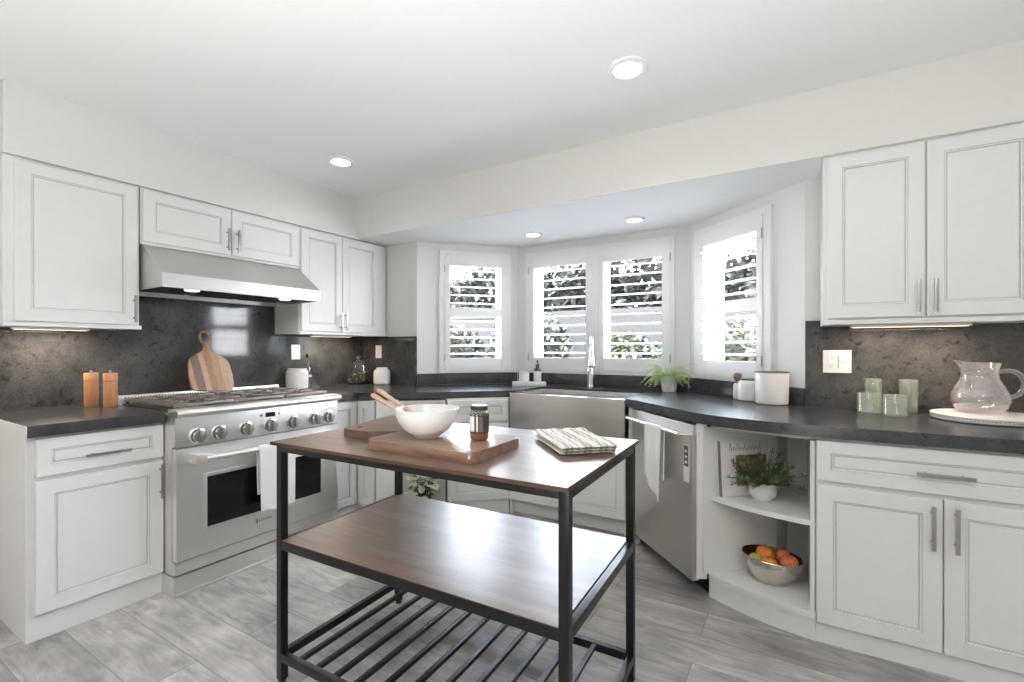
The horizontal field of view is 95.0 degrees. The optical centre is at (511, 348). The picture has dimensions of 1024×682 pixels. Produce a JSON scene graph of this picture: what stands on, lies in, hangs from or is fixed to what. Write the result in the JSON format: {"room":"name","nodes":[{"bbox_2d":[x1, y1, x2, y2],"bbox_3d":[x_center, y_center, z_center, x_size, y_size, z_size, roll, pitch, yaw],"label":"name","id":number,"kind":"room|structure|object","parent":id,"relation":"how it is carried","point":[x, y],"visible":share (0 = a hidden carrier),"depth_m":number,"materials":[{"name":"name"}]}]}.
{"room":"kitchen","nodes":[
{"label":"kitchen","id":0,"kind":"room"},
{"bbox_2d":[1,307,356,410],"bbox_3d":[-3.076,-0.015,1.909,0.200,2.500,6.480,0,0,31],"label":"wall","id":1,"kind":"structure","parent":0,"point":[274,307],"depth_m":3.70,"materials":[{"name":"white paint"}]},
{"bbox_2d":[0,153,141,329],"bbox_3d":[-2.367,-0.513,2.504,0.356,0.815,0.545,0,0,31],"label":"upper cabinet","id":2,"kind":"object","parent":1,"relation":"attached to","point":[69,239],"visible":1,"depth_m":2.40,"materials":[{"name":"white wood"}]},
{"bbox_2d":[10,326,89,330],"bbox_3d":[-2.429,-0.102,2.476,0.036,0.014,0.300,0,0,31],"label":"light","id":3,"kind":"object","parent":2,"relation":"attached to","point":[12,327],"visible":1,"depth_m":2.45,"materials":[{"name":"white plastic"}]},
{"bbox_2d":[0,296,362,410],"bbox_3d":[-2.049,-0.022,3.392,0.020,0.685,2.440,0,0,31],"label":"backsplash","id":4,"kind":"structure","parent":1,"relation":"attached to","point":[39,368],"depth_m":3.03,"materials":[{"name":"grey stone"}]},
{"bbox_2d":[291,345,299,358],"bbox_3d":[-1.766,0.031,3.829,0.009,0.118,0.076,0,0,31],"label":"wall outlet","id":5,"kind":"object","parent":4,"relation":"attached to","point":[295,349],"visible":1,"depth_m":3.82,"materials":[{"name":"white plastic"}]},
{"bbox_2d":[139,187,298,268],"bbox_3d":[-1.968,-0.759,3.163,0.356,0.324,0.992,0,0,31],"label":"upper cabinet","id":6,"kind":"object","parent":1,"relation":"attached to","point":[169,221],"visible":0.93,"depth_m":3.00,"materials":[{"name":"white wood"}]},
{"bbox_2d":[139,244,319,306],"bbox_3d":[-1.881,-0.459,3.114,0.552,0.268,0.988,0,0,31],"label":"range hood","id":7,"kind":"object","parent":6,"relation":"attached to","point":[163,272],"visible":0.98,"depth_m":2.94,"materials":[{"name":"metal"}]},
{"bbox_2d":[275,226,387,336],"bbox_3d":[-1.483,-0.513,3.964,0.356,0.815,0.882,0,0,31],"label":"upper cabinet","id":8,"kind":"object","parent":1,"relation":"attached to","point":[349,275],"visible":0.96,"depth_m":3.82,"materials":[{"name":"white wood"}]},
{"bbox_2d":[309,335,351,336],"bbox_3d":[-1.527,-0.102,3.964,0.036,0.014,0.400,0,0,31],"label":"light","id":9,"kind":"object","parent":8,"relation":"attached to","point":[309,335],"visible":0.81,"depth_m":3.91,"materials":[{"name":"white plastic"}]},
{"bbox_2d":[0,79,360,240],"bbox_3d":[-1.984,-1.094,3.191,0.340,0.342,2.116,0,0,31],"label":"soffit","id":10,"kind":"structure","parent":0,"point":[35,125],"depth_m":2.71,"materials":[{"name":"white paint"}]},
{"bbox_2d":[368,242,416,382],"bbox_3d":[-1.072,-0.015,4.367,0.682,2.500,0.200,0,0,31],"label":"wall","id":11,"kind":"structure","parent":0,"point":[401,259],"depth_m":4.20,"materials":[{"name":"white paint"}]},
{"bbox_2d":[363,336,416,384],"bbox_3d":[-1.120,0.107,4.266,0.663,0.425,0.020,0,0,31],"label":"backsplash","id":12,"kind":"structure","parent":11,"relation":"attached to","point":[399,354],"depth_m":4.22,"materials":[{"name":"grey stone"}]},
{"bbox_2d":[376,345,381,357],"bbox_3d":[-1.228,0.032,4.314,0.074,0.118,0.009,0,0,31],"label":"wall outlet","id":13,"kind":"object","parent":12,"relation":"attached to","point":[378,347],"visible":1,"depth_m":4.31,"materials":[{"name":"white plastic"}]},
{"bbox_2d":[417,242,517,427],"bbox_3d":[-0.368,0.050,4.343,1.024,2.370,0.200,0,0,-16],"label":"wall","id":14,"kind":"structure","parent":0,"point":[427,252],"depth_m":4.14,"materials":[{"name":"white paint"}]},
{"bbox_2d":[417,372,516,384],"bbox_3d":[-0.390,0.271,4.222,0.910,0.096,0.019,0,0,-16],"label":"backsplash","id":15,"kind":"structure","parent":14,"relation":"attached to","point":[506,377],"depth_m":4.20,"materials":[{"name":"grey stone"}]},
{"bbox_2d":[439,250,510,372],"bbox_3d":[-0.351,-0.325,4.321,0.656,1.087,0.192,0,0,-16],"label":"window","id":16,"kind":"structure","parent":14,"relation":"in","point":[442,253],"depth_m":4.23,"materials":[{"name":"white wood"}]},
{"bbox_2d":[444,255,506,369],"bbox_3d":[-0.327,-0.318,4.233,0.570,1.015,0.098,0,0,-16],"label":"plantation shutter","id":17,"kind":"object","parent":16,"relation":"attached to","point":[450,260],"visible":1,"depth_m":4.22,"materials":[{"name":"white wood"}]},
{"bbox_2d":[0,499,965,681],"bbox_3d":[0.070,1.285,0.425,7.320,0.100,7.400,0,0,31],"label":"floor","id":18,"kind":"structure","parent":0,"point":[225,630],"depth_m":1.99,"materials":[{"name":"grey wood"}]},
{"bbox_2d":[0,423,164,644],"bbox_3d":[-2.188,0.802,2.337,0.796,0.865,0.492,0,0,31],"label":"base cabinet","id":19,"kind":"object","parent":18,"relation":"on","point":[81,513],"visible":0.93,"depth_m":2.10,"materials":[{"name":"white wood"}]},
{"bbox_2d":[0,403,164,437],"bbox_3d":[-1.953,0.345,2.755,0.801,0.050,1.470,0,0,31],"label":"countertop","id":20,"kind":"structure","parent":19,"relation":"on","point":[55,420],"depth_m":2.18,"materials":[{"name":"grey stone"}]},
{"bbox_2d":[83,370,98,406],"bbox_3d":[-2.328,0.220,2.594,0.064,0.198,0.064,0,0,31],"label":"pepper mill","id":21,"kind":"object","parent":20,"relation":"on","point":[91,383],"visible":1,"depth_m":2.57,"materials":[{"name":"orange wood"}]},
{"bbox_2d":[103,370,117,406],"bbox_3d":[-2.202,0.220,2.571,0.064,0.198,0.064,0,0,31],"label":"pepper mill","id":22,"kind":"object","parent":20,"relation":"on","point":[110,380],"visible":1,"depth_m":2.55,"materials":[{"name":"orange wood"}]},
{"bbox_2d":[118,385,340,598],"bbox_3d":[-1.673,0.752,2.877,0.778,0.966,0.962,0,0,31],"label":"range","id":23,"kind":"object","parent":18,"relation":"on","point":[215,528],"visible":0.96,"depth_m":2.55,"materials":[{"name":"metal"}]},
{"bbox_2d":[188,330,233,390],"bbox_3d":[-2.040,0.085,3.136,0.229,0.414,0.269,0,0,31],"label":"paddle board","id":24,"kind":"object","parent":23,"relation":"on","point":[208,370],"visible":0.99,"depth_m":3.12,"materials":[{"name":"brown wood"}]},
{"bbox_2d":[123,393,314,412],"bbox_3d":[-1.726,0.324,2.909,0.603,0.013,0.922,0,0,31],"label":"cooktop","id":25,"kind":"object","parent":23,"relation":"in","point":[160,408],"depth_m":2.65,"materials":[{"name":"silver metal"}]},
{"bbox_2d":[256,443,295,511],"bbox_3d":[-1.343,0.724,2.684,0.055,0.371,0.215,0,0,31],"label":"hand towel","id":26,"kind":"object","parent":23,"relation":"hanging from","point":[266,456],"visible":0.59,"depth_m":2.63,"materials":[{"name":"white fabric"}]},
{"bbox_2d":[335,400,398,515],"bbox_3d":[-1.259,0.802,3.763,0.939,0.865,0.967,0,0,31],"label":"base cabinet","id":27,"kind":"object","parent":18,"relation":"on","point":[356,483],"visible":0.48,"depth_m":3.35,"materials":[{"name":"white wood"}]},
{"bbox_2d":[292,383,1023,454],"bbox_3d":[0.396,0.345,3.162,4.398,0.050,1.656,0,0,31],"label":"countertop","id":28,"kind":"structure","parent":27,"relation":"on","point":[879,426],"depth_m":2.23,"materials":[{"name":"grey stone"}]},
{"bbox_2d":[286,368,307,388],"bbox_3d":[-1.716,0.240,3.745,0.166,0.158,0.166,0,0,31],"label":"ceramic crock","id":29,"kind":"object","parent":28,"relation":"on","point":[297,378],"visible":0.93,"depth_m":3.68,"materials":[{"name":"white ceramic"}]},
{"bbox_2d":[347,355,368,383],"bbox_3d":[-1.391,0.190,4.238,0.190,0.255,0.190,0,0,31],"label":"glass jar","id":30,"kind":"object","parent":28,"relation":"on","point":[360,378],"visible":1,"depth_m":4.17,"materials":[{"name":"clear glass"}]},
{"bbox_2d":[374,367,389,384],"bbox_3d":[-1.153,0.244,4.158,0.144,0.150,0.144,0,0,31],"label":"jar","id":31,"kind":"object","parent":28,"relation":"on","point":[381,374],"visible":1,"depth_m":4.10,"materials":[{"name":"ceramic"}]},
{"bbox_2d":[512,381,545,385],"bbox_3d":[0.147,0.304,4.061,0.290,0.030,0.130,0,0,0],"label":"marble tray","id":32,"kind":"object","parent":28,"relation":"on","point":[514,383],"visible":0.98,"depth_m":4.00,"materials":[{"name":"white stone"}]},
{"bbox_2d":[519,371,528,381],"bbox_3d":[0.105,0.243,4.069,0.092,0.091,0.092,0,0,31],"label":"candle cup","id":33,"kind":"object","parent":32,"relation":"on","point":[523,375],"visible":1,"depth_m":4.03,"materials":[{"name":"white ceramic"}]},
{"bbox_2d":[534,360,540,381],"bbox_3d":[0.220,0.196,4.061,0.068,0.185,0.073,0,0,8],"label":"soap bottle","id":34,"kind":"object","parent":32,"relation":"on","point":[537,371],"visible":1,"depth_m":4.04,"materials":[{"name":"white ceramic"}]},
{"bbox_2d":[510,388,640,438],"bbox_3d":[0.486,0.457,3.461,0.868,0.256,0.515,0,0,31],"label":"sink","id":35,"kind":"object","parent":28,"relation":"in","point":[602,413],"visible":0.73,"depth_m":3.25,"materials":[{"name":"metal"}]},
{"bbox_2d":[587,337,595,387],"bbox_3d":[0.633,0.114,3.755,0.066,0.412,0.295,0,0,7],"label":"kitchen faucet","id":36,"kind":"object","parent":28,"relation":"on","point":[590,374],"visible":1,"depth_m":3.81,"materials":[{"name":"silver metal"}]},
{"bbox_2d":[641,362,696,391],"bbox_3d":[1.150,0.210,3.431,0.388,0.219,0.350,0,0,-5],"label":"potted fern","id":37,"kind":"object","parent":28,"relation":"on","point":[668,383],"visible":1,"depth_m":3.41,"materials":[{"name":"green plant"}]},
{"bbox_2d":[660,376,677,391],"bbox_3d":[1.157,0.260,3.455,0.132,0.118,0.131,0,0,31],"label":"pot","id":38,"kind":"object","parent":37,"relation":"attached to","point":[669,387],"depth_m":3.41,"materials":[{"name":"ceramic"}]},
{"bbox_2d":[733,372,741,398],"bbox_3d":[1.435,0.236,2.983,0.052,0.166,0.051,0,0,31],"label":"dish brush","id":39,"kind":"object","parent":28,"relation":"on","point":[737,376],"visible":0.72,"depth_m":2.97,"materials":[{"name":"white plastic"}]},
{"bbox_2d":[738,378,755,401],"bbox_3d":[1.460,0.252,2.871,0.142,0.134,0.142,0,0,31],"label":"ceramic canister","id":40,"kind":"object","parent":28,"relation":"on","point":[746,386],"visible":0.65,"depth_m":2.83,"materials":[{"name":"white ceramic"}]},
{"bbox_2d":[754,371,789,404],"bbox_3d":[1.492,0.226,2.695,0.177,0.187,0.177,0,0,31],"label":"ceramic canister","id":41,"kind":"object","parent":28,"relation":"on","point":[771,387],"visible":1,"depth_m":2.62,"materials":[{"name":"white ceramic"}]},
{"bbox_2d":[929,408,1023,426],"bbox_3d":[2.105,0.305,2.071,0.392,0.029,0.392,0,0,31],"label":"round tray","id":42,"kind":"object","parent":28,"relation":"on","point":[1007,419],"visible":0.86,"depth_m":2.02,"materials":[{"name":"white ceramic"}]},
{"bbox_2d":[950,360,1023,413],"bbox_3d":[2.134,0.173,2.108,0.200,0.240,0.245,0,0,-42],"label":"glass pitcher","id":43,"kind":"object","parent":42,"relation":"on","point":[954,360],"visible":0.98,"depth_m":2.11,"materials":[{"name":"clear glass"}]},
{"bbox_2d":[376,400,397,500],"bbox_3d":[-0.895,0.804,3.361,0.150,0.861,0.062,0,0,-12],"label":"filler panel","id":44,"kind":"object","parent":18,"relation":"on","point":[385,479],"visible":0.39,"depth_m":3.33,"materials":[{"name":"white wood"}]},
{"bbox_2d":[399,399,445,501],"bbox_3d":[-0.683,0.804,3.558,0.336,0.861,0.504,0,0,-12],"label":"base cabinet","id":45,"kind":"object","parent":18,"relation":"on","point":[441,496],"visible":0.23,"depth_m":3.38,"materials":[{"name":"white wood"}]},
{"bbox_2d":[404,475,439,498],"bbox_3d":[-0.611,1.039,3.174,0.256,0.392,0.233,0,0,31],"label":"ivy","id":46,"kind":"object","parent":45,"relation":"on","point":[420,488],"visible":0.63,"depth_m":3.14,"materials":[{"name":"green plant"}]},
{"bbox_2d":[270,423,638,681],"bbox_3d":[-0.208,0.788,1.734,1.172,0.893,0.690,0,0,29],"label":"island cart","id":47,"kind":"object","parent":18,"relation":"on","point":[541,578],"visible":0.91,"depth_m":1.63,"materials":[{"name":"brown wood"}]},
{"bbox_2d":[344,415,403,438],"bbox_3d":[-0.508,0.326,1.941,0.344,0.031,0.366,0,0,31],"label":"board","id":48,"kind":"object","parent":47,"relation":"on","point":[388,424],"visible":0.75,"depth_m":1.82,"materials":[{"name":"brown wood"}]},
{"bbox_2d":[368,429,518,463],"bbox_3d":[-0.233,0.324,1.612,0.445,0.034,0.300,0,0,30],"label":"board","id":49,"kind":"object","parent":47,"relation":"on","point":[453,445],"visible":0.79,"depth_m":1.51,"materials":[{"name":"brown wood"}]},
{"bbox_2d":[394,404,458,438],"bbox_3d":[-0.297,0.257,1.634,0.222,0.100,0.222,0,0,31],"label":"mixing bowl","id":50,"kind":"object","parent":49,"relation":"on","point":[425,421],"visible":0.99,"depth_m":1.56,"materials":[{"name":"white ceramic"}]},
{"bbox_2d":[371,393,400,410],"bbox_3d":[-0.399,0.225,1.663,0.286,0.119,0.032,0,0,31],"label":"server","id":51,"kind":"object","parent":50,"relation":"on","point":[378,398],"visible":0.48,"depth_m":1.70,"materials":[{"name":"brown wood"}]},
{"bbox_2d":[377,389,411,411],"bbox_3d":[-0.385,0.217,1.690,0.294,0.130,0.035,0,0,31],"label":"server","id":52,"kind":"object","parent":50,"relation":"on","point":[380,391],"visible":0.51,"depth_m":1.72,"materials":[{"name":"brown wood"}]},
{"bbox_2d":[470,404,488,440],"bbox_3d":[-0.110,0.249,1.572,0.066,0.116,0.066,0,0,-39],"label":"honey jar","id":53,"kind":"object","parent":49,"relation":"on","point":[479,422],"visible":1,"depth_m":1.54,"materials":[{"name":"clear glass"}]},
{"bbox_2d":[534,427,619,454],"bbox_3d":[0.218,0.323,1.657,0.201,0.035,0.319,0,0,-13],"label":"folded towel","id":54,"kind":"object","parent":47,"relation":"on","point":[566,441],"visible":1,"depth_m":1.58,"materials":[{"name":"white fabric"}]},
{"bbox_2d":[446,397,508,512],"bbox_3d":[-0.286,0.802,3.646,0.464,0.865,0.456,0,0,-12],"label":"base cabinet","id":55,"kind":"object","parent":18,"relation":"on","point":[476,496],"visible":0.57,"depth_m":3.47,"materials":[{"name":"white wood"}]},
{"bbox_2d":[509,427,628,536],"bbox_3d":[0.468,0.914,3.460,0.900,0.642,0.506,0,0,31],"label":"base cabinet","id":56,"kind":"object","parent":18,"relation":"on","point":[602,504],"visible":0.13,"depth_m":3.17,"materials":[{"name":"white wood"}]},
{"bbox_2d":[629,407,639,543],"bbox_3d":[0.780,0.804,2.988,0.050,0.861,0.060,0,0,-13],"label":"filler panel","id":57,"kind":"object","parent":18,"relation":"on","point":[637,539],"visible":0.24,"depth_m":2.97,"materials":[{"name":"white wood"}]},
{"bbox_2d":[625,409,711,591],"bbox_3d":[1.004,0.805,2.672,0.492,0.859,0.638,0,0,-13],"label":"dishwasher","id":58,"kind":"object","parent":18,"relation":"on","point":[667,524],"visible":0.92,"depth_m":2.50,"materials":[{"name":"silver metal"}]},
{"bbox_2d":[644,422,664,500],"bbox_3d":[0.776,0.616,2.577,0.045,0.399,0.170,0,0,-13],"label":"dish towel","id":59,"kind":"object","parent":58,"relation":"hanging from","point":[654,438],"visible":0.99,"depth_m":2.55,"materials":[{"name":"white fabric"}]},
{"bbox_2d":[696,423,815,640],"bbox_3d":[1.221,0.803,2.355,0.491,0.863,0.607,0,0,31],"label":"base cabinet","id":60,"kind":"object","parent":18,"relation":"on","point":[724,525],"visible":0.7,"depth_m":2.32,"materials":[{"name":"white wood"}]},
{"bbox_2d":[717,439,768,496],"bbox_3d":[1.157,0.594,2.339,0.276,0.272,0.037,0,0,-13],"label":"cookbook","id":61,"kind":"object","parent":60,"relation":"on","point":[738,450],"visible":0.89,"depth_m":2.32,"materials":[{"name":"white paper"}]},
{"bbox_2d":[736,454,766,485],"bbox_3d":[1.194,0.605,2.337,0.175,0.150,0.011,0,0,-13],"label":"photo","id":62,"kind":"object","parent":61,"relation":"attached to","point":[739,457],"depth_m":2.33},
{"bbox_2d":[724,448,808,501],"bbox_3d":[1.211,0.597,2.268,0.395,0.264,0.372,0,0,-17],"label":"potted herb","id":63,"kind":"object","parent":60,"relation":"on","point":[762,487],"visible":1,"depth_m":2.22,"materials":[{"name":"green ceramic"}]},
{"bbox_2d":[748,481,776,501],"bbox_3d":[1.213,0.686,2.272,0.121,0.086,0.121,0,0,31],"label":"pot","id":64,"kind":"object","parent":63,"relation":"attached to","point":[767,492],"depth_m":2.22,"materials":[{"name":"ceramic"}]},
{"bbox_2d":[742,544,803,586],"bbox_3d":[1.245,1.048,2.247,0.260,0.129,0.220,0,0,24],"label":"fruit bowl","id":65,"kind":"object","parent":60,"relation":"on","point":[766,573],"visible":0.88,"depth_m":2.18,"materials":[{"name":"silver metal"}]},
{"bbox_2d":[749,551,761,560],"bbox_3d":[1.175,1.012,2.262,0.061,0.067,0.062,0,0,5],"label":"pear","id":66,"kind":"object","parent":65,"relation":"in","point":[755,555],"visible":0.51,"depth_m":2.25,"materials":[{"name":"green plant"}]},
{"bbox_2d":[756,544,773,557],"bbox_3d":[1.227,0.991,2.276,0.077,0.082,0.078,0,0,4],"label":"orange","id":67,"kind":"object","parent":65,"relation":"in","point":[764,551],"visible":0.64,"depth_m":2.25,"materials":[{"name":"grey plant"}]},
{"bbox_2d":[761,555,777,564],"bbox_3d":[1.209,1.011,2.205,0.072,0.077,0.071,0,0,-40],"label":"orange","id":68,"kind":"object","parent":65,"relation":"in","point":[769,559],"visible":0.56,"depth_m":2.19,"materials":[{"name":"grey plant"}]},
{"bbox_2d":[775,547,790,560],"bbox_3d":[1.310,0.998,2.265,0.068,0.073,0.067,0,0,-16],"label":"peach","id":69,"kind":"object","parent":65,"relation":"in","point":[779,553],"visible":0.64,"depth_m":2.25,"materials":[{"name":"orange plant"}]},
{"bbox_2d":[780,553,798,565],"bbox_3d":[1.300,1.004,2.199,0.080,0.084,0.079,0,0,20],"label":"peach","id":70,"kind":"object","parent":65,"relation":"in","point":[787,560],"visible":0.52,"depth_m":2.18,"materials":[{"name":"orange plant"}]},
{"bbox_2d":[815,437,1023,681],"bbox_3d":[1.790,0.802,2.045,0.802,0.865,0.756,0,0,31],"label":"base cabinet","id":71,"kind":"object","parent":18,"relation":"on","point":[919,550],"visible":0.91,"depth_m":1.78,"materials":[{"name":"white wood"}]},
{"bbox_2d":[0,0,1023,198],"bbox_3d":[-0.269,-1.325,-0.135,7.320,0.120,6.090,0,0,31],"label":"ceiling","id":72,"kind":"structure","parent":0,"point":[412,92],"depth_m":2.06,"materials":[{"name":"white paint"}]},
{"bbox_2d":[327,156,353,167],"bbox_3d":[-1.157,-1.258,3.167,0.176,0.014,0.176,0,0,31],"label":"recessed light","id":73,"kind":"object","parent":72,"relation":"in","point":[338,161],"visible":1,"depth_m":3.16,"materials":[{"name":"white plastic"}]},
{"bbox_2d":[608,56,647,80],"bbox_3d":[0.521,-1.258,2.116,0.176,0.014,0.176,0,0,31],"label":"recessed light","id":74,"kind":"object","parent":72,"relation":"in","point":[626,68],"visible":1,"depth_m":2.11,"materials":[{"name":"white plastic"}]},
{"bbox_2d":[518,226,689,390],"bbox_3d":[0.757,0.050,4.054,1.620,2.370,0.200,0,0,31],"label":"wall","id":75,"kind":"structure","parent":0,"point":[682,234],"depth_m":3.69,"materials":[{"name":"white paint"}]},
{"bbox_2d":[526,236,674,375],"bbox_3d":[0.740,-0.325,4.039,1.314,1.087,0.224,0,0,31],"label":"window","id":76,"kind":"structure","parent":75,"relation":"in","point":[671,239],"depth_m":3.94,"materials":[{"name":"white wood"}]},
{"bbox_2d":[528,250,592,370],"bbox_3d":[0.419,-0.318,4.122,0.624,1.015,0.098,0,0,31],"label":"plantation shutter","id":77,"kind":"object","parent":76,"relation":"attached to","point":[585,257],"visible":0.91,"depth_m":4.10,"materials":[{"name":"white wood"}]},
{"bbox_2d":[599,242,670,372],"bbox_3d":[0.982,-0.318,3.781,0.584,1.015,0.098,0,0,31],"label":"plantation shutter","id":78,"kind":"object","parent":76,"relation":"attached to","point":[662,249],"visible":0.91,"depth_m":3.76,"materials":[{"name":"white wood"}]},
{"bbox_2d":[518,372,687,389],"bbox_3d":[0.700,0.271,3.959,1.496,0.096,0.019,0,0,31],"label":"backsplash","id":79,"kind":"structure","parent":75,"relation":"attached to","point":[549,378],"depth_m":3.90,"materials":[{"name":"grey stone"}]},
{"bbox_2d":[359,121,1023,247],"bbox_3d":[1.598,-1.150,2.948,6.720,0.430,1.220,0,0,31],"label":"ceiling","id":80,"kind":"structure","parent":0,"point":[689,202],"depth_m":3.25,"materials":[{"name":"white paint"}]},
{"bbox_2d":[524,232,541,237],"bbox_3d":[0.172,-0.928,3.836,0.150,0.014,0.150,0,0,31],"label":"recessed light","id":81,"kind":"object","parent":80,"relation":"in","point":[527,234],"visible":1,"depth_m":3.83,"materials":[{"name":"white plastic"}]},
{"bbox_2d":[624,216,644,222],"bbox_3d":[0.885,-0.928,3.392,0.150,0.014,0.150,0,0,31],"label":"recessed light","id":82,"kind":"object","parent":80,"relation":"in","point":[634,219],"visible":1,"depth_m":3.38,"materials":[{"name":"white plastic"}]},
{"bbox_2d":[359,40,1023,237],"bbox_3d":[1.426,-1.100,2.336,6.380,0.330,0.006,0,0,31],"label":"soffit","id":83,"kind":"structure","parent":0,"point":[984,88],"depth_m":2.45,"materials":[{"name":"white paint"}]},
{"bbox_2d":[690,181,804,394],"bbox_3d":[1.576,0.050,3.169,0.200,2.370,1.101,0,0,-16],"label":"wall","id":84,"kind":"structure","parent":0,"point":[789,202],"depth_m":2.74,"materials":[{"name":"white paint"}]},
{"bbox_2d":[694,204,773,380],"bbox_3d":[1.546,-0.325,3.181,0.192,1.087,0.712,0,0,-16],"label":"window","id":85,"kind":"structure","parent":84,"relation":"in","point":[768,210],"depth_m":2.87,"materials":[{"name":"white wood"}]},
{"bbox_2d":[697,213,762,377],"bbox_3d":[1.458,-0.318,3.157,0.098,1.015,0.608,0,0,-16],"label":"plantation shutter","id":86,"kind":"object","parent":85,"relation":"attached to","point":[753,224],"visible":0.84,"depth_m":3.14,"materials":[{"name":"white wood"}]},
{"bbox_2d":[689,378,804,405],"bbox_3d":[1.487,0.271,3.079,0.019,0.096,1.001,0,0,-16],"label":"backsplash","id":87,"kind":"structure","parent":84,"relation":"attached to","point":[796,395],"depth_m":3.22,"materials":[{"name":"grey stone"}]},
{"bbox_2d":[805,178,903,411],"bbox_3d":[3.119,-0.015,1.829,3.358,2.500,0.200,0,0,31],"label":"wall","id":88,"kind":"structure","parent":0,"point":[812,187],"depth_m":2.59,"materials":[{"name":"white paint"}]},
{"bbox_2d":[805,321,1023,412],"bbox_3d":[1.993,0.085,2.381,0.856,0.471,0.020,0,0,31],"label":"backsplash","id":89,"kind":"structure","parent":88,"relation":"attached to","point":[906,369],"depth_m":2.34,"materials":[{"name":"grey stone"}]},
{"bbox_2d":[823,350,850,372],"bbox_3d":[1.743,0.071,2.515,0.126,0.122,0.009,0,0,31],"label":"wall outlet","id":90,"kind":"object","parent":89,"relation":"attached to","point":[834,361],"visible":1,"depth_m":2.51,"materials":[{"name":"white plastic"}]},
{"bbox_2d":[820,122,1023,326],"bbox_3d":[1.914,-0.523,2.205,0.772,0.821,0.361,0,0,31],"label":"upper cabinet","id":91,"kind":"object","parent":88,"relation":"attached to","point":[928,231],"visible":0.99,"depth_m":2.08,"materials":[{"name":"white wood"}]},
{"bbox_2d":[850,323,971,327],"bbox_3d":[1.906,-0.109,2.260,0.450,0.014,0.036,0,0,31],"label":"light","id":92,"kind":"object","parent":91,"relation":"attached to","point":[936,324],"visible":1,"depth_m":2.24,"materials":[{"name":"white plastic"}]},
{"label":"outside","id":93,"kind":"structure","parent":0,"visible":0},
{"bbox_3d":[4.505,1.420,11.301,24.000,0.130,16.000,0,0,31],"label":"ground","id":94,"kind":"structure","parent":93,"visible":0},
{"bbox_2d":[450,323,485,357],"bbox_3d":[-1.438,0.391,8.706,2.246,1.936,1.319,0,0,31],"label":"shrub","id":95,"kind":"object","parent":94,"relation":"on","point":[460,333],"visible":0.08,"depth_m":8.23,"materials":[{"name":"green plant"}]},
{"bbox_2d":[450,267,549,311],"bbox_3d":[-0.494,-0.390,11.543,3.352,3.494,1.801,0,0,29],"label":"tree","id":96,"kind":"object","parent":94,"relation":"on","point":[471,283],"visible":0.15,"depth_m":11.10,"materials":[{"name":"green plant"}]},
{"bbox_2d":[485,311,574,357],"bbox_3d":[0.293,0.341,7.719,1.350,2.034,1.523,0,0,-34],"label":"shrub","id":97,"kind":"object","parent":94,"relation":"on","point":[546,339],"visible":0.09,"depth_m":7.42,"materials":[{"name":"green plant"}]},
{"bbox_2d":[543,264,634,310],"bbox_3d":[1.656,-0.460,11.896,3.368,3.634,1.585,0,0,33],"label":"tree","id":98,"kind":"object","parent":94,"relation":"on","point":[547,276],"visible":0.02,"depth_m":11.82,"materials":[{"name":"green plant"}]},
{"bbox_2d":[450,307,755,358],"bbox_3d":[2.485,0.330,7.965,18.000,2.050,0.280,0,0,31],"label":"wall","id":99,"kind":"structure","parent":94,"relation":"on","point":[640,318],"depth_m":8.27,"materials":[{"name":"grey paint"}]},
{"bbox_2d":[547,257,661,311],"bbox_3d":[2.321,-0.367,9.821,3.434,3.448,1.828,0,0,31],"label":"tree","id":100,"kind":"object","parent":94,"relation":"on","point":[657,287],"visible":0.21,"depth_m":9.34,"materials":[{"name":"green plant"}]},
{"bbox_2d":[582,330,661,358],"bbox_3d":[1.698,0.537,7.050,1.337,1.645,1.214,0,0,2],"label":"shrub","id":101,"kind":"object","parent":94,"relation":"on","point":[635,348],"visible":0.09,"depth_m":6.80,"materials":[{"name":"green plant"}]},
{"bbox_2d":[724,242,755,300],"bbox_3d":[5.018,-0.354,8.175,3.092,3.423,1.789,0,0,31],"label":"tree","id":102,"kind":"object","parent":94,"relation":"on","point":[747,285],"visible":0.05,"depth_m":8.35,"materials":[{"name":"green plant"}]},
{"bbox_2d":[724,313,755,361],"bbox_3d":[3.037,0.455,5.875,1.742,1.808,1.288,0,0,31],"label":"shrub","id":103,"kind":"object","parent":94,"relation":"on","point":[750,348],"visible":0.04,"depth_m":5.70,"materials":[{"name":"green plant"}]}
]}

